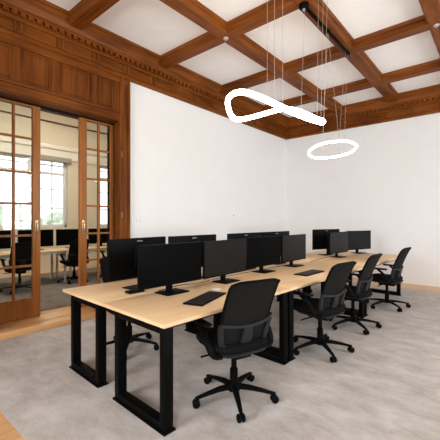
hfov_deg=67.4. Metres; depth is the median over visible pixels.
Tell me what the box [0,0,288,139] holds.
trim
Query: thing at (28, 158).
window
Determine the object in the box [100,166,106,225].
window
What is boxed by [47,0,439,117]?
ceiling
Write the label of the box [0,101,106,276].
wall
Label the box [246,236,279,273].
monitor
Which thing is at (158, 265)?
monitor
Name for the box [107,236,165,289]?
monitor
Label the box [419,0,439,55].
beam
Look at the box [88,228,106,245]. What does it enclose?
monitor
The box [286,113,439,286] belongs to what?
wall
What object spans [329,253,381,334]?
office chair
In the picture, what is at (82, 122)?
door
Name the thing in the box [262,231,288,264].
monitor
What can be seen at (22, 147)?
trim
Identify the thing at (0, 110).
trim
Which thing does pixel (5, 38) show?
trim
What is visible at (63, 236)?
monitor
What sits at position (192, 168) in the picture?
wall
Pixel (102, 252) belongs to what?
office chair
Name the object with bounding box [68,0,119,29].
beam
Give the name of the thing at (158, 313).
office desk
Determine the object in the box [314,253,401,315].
office desk
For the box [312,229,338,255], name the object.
monitor
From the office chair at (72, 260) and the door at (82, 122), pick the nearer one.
the door at (82, 122)
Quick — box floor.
[0,266,439,439]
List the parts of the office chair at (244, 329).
armrest, seat, backrest, armrest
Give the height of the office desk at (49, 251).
0.731 m
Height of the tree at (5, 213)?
2.730 m
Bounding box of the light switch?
[136,215,140,222]
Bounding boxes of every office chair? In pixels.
[0,242,30,293]
[57,239,89,284]
[99,257,158,350]
[100,251,106,277]
[192,278,279,423]
[294,261,356,362]
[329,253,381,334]
[367,247,411,311]
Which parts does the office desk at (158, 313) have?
leg frame, under frame, leg frame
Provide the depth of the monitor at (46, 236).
7.49 m
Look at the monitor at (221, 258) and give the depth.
3.60 m
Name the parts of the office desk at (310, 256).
leg frame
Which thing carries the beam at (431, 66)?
attached to the ceiling
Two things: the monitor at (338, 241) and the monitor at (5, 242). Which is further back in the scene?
the monitor at (5, 242)
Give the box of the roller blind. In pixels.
[40,154,71,163]
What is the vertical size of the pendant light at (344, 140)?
1.693 m
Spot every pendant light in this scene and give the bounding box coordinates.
[225,0,326,124]
[308,33,357,158]
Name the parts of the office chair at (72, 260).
armrest, seat, backrest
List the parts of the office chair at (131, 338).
seat, backrest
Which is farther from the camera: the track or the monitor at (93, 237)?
the monitor at (93, 237)
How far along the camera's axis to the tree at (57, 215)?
19.87 m
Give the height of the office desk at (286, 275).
0.731 m
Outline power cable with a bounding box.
[158,264,287,290]
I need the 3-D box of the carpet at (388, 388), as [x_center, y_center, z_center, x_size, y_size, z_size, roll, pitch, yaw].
[2.588,1.415,3.345,8.510,0.009,6.850,0,0,41]
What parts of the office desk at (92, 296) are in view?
leg frame, leg frame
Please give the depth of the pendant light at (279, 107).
3.22 m
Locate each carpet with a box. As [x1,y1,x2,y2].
[0,267,102,310]
[0,282,439,439]
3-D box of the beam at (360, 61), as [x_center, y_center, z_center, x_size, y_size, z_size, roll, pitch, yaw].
[0.202,-2.736,3.096,0.250,0.147,11.370,0,0,41]
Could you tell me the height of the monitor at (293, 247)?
0.460 m
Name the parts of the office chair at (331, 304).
armrest, seat, backrest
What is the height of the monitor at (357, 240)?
0.460 m
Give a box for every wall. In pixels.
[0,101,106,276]
[107,82,285,268]
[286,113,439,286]
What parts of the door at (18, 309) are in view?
handle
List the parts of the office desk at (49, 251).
under frame, leg, leg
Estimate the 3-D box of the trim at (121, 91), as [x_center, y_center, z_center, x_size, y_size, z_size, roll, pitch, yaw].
[-3.039,-0.430,3.580,0.070,3.700,4.785,0,0,41]
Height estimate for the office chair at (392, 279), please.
0.985 m
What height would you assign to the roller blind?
0.150 m
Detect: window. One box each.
[0,152,30,227]
[40,160,65,226]
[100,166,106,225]
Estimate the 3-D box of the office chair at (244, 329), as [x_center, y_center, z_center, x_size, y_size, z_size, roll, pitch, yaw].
[0.091,0.918,2.618,0.672,0.985,0.672,0,0,-31]
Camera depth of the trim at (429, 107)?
7.75 m
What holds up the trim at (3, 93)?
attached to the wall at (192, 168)
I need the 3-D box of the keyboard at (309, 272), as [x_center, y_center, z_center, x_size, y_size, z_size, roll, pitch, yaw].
[1.144,0.671,4.206,0.176,0.018,0.490,0,0,42]
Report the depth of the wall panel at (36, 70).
4.55 m
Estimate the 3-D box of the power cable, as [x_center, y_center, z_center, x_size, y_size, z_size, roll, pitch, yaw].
[0.261,0.676,4.126,0.062,0.007,2.602,0,0,42]
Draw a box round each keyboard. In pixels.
[183,291,225,306]
[294,269,323,275]
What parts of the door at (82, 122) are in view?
handle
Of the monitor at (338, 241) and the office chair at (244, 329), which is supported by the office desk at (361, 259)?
the monitor at (338, 241)
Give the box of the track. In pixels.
[299,1,349,55]
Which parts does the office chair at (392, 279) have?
armrest, seat, backrest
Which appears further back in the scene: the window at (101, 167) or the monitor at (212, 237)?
the window at (101, 167)
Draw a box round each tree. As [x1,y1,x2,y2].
[0,204,47,224]
[42,209,62,224]
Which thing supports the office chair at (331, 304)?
on the carpet at (388, 388)
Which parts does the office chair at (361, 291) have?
armrest, seat, backrest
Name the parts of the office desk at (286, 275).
leg frame, under frame, leg frame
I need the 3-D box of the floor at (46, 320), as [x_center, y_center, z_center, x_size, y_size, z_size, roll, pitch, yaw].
[-2.288,1.377,4.644,0.589,0.085,2.190,0,0,41]
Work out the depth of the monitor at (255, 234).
4.52 m
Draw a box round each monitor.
[0,230,10,248]
[18,229,52,249]
[56,229,77,247]
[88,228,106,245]
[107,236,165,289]
[137,242,200,295]
[168,234,215,277]
[203,238,245,283]
[227,232,261,269]
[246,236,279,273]
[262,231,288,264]
[281,234,305,266]
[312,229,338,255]
[329,231,347,257]
[346,230,370,253]
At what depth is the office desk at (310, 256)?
6.31 m
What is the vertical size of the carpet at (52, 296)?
0.009 m
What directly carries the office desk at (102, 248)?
on the carpet at (52, 296)
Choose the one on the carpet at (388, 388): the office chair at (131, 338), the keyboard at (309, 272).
the office chair at (131, 338)
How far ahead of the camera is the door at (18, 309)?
4.51 m
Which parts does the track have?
rail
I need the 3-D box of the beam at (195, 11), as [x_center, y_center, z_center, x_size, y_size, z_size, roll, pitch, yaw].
[-0.722,-2.736,3.885,0.250,0.147,11.370,0,0,41]
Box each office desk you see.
[0,248,68,282]
[56,245,106,281]
[63,274,220,387]
[101,281,289,436]
[193,260,309,328]
[231,262,364,360]
[294,250,354,299]
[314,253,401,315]
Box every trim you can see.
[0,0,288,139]
[0,32,127,119]
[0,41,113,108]
[0,90,118,238]
[0,96,113,124]
[0,110,106,134]
[0,136,106,165]
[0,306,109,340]
[12,45,129,238]
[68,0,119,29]
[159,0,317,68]
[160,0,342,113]
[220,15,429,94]
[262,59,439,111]
[286,84,439,139]
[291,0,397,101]
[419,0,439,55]
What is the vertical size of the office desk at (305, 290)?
0.731 m
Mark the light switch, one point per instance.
(138, 217)
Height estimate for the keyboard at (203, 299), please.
0.018 m
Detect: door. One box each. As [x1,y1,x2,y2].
[0,98,39,323]
[78,117,113,306]
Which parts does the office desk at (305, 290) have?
leg frame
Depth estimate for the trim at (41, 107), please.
4.75 m
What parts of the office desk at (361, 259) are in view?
leg frame, leg frame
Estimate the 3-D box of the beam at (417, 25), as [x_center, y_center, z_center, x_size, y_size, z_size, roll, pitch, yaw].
[3.363,-2.737,4.160,8.691,0.146,0.250,0,0,41]
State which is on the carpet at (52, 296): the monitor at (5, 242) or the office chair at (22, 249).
the office chair at (22, 249)
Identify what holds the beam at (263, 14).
attached to the ceiling
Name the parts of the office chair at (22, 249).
armrest, seat, backrest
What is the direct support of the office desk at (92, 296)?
on the carpet at (388, 388)
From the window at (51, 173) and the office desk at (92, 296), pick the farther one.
the window at (51, 173)
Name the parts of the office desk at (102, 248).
leg, leg, under frame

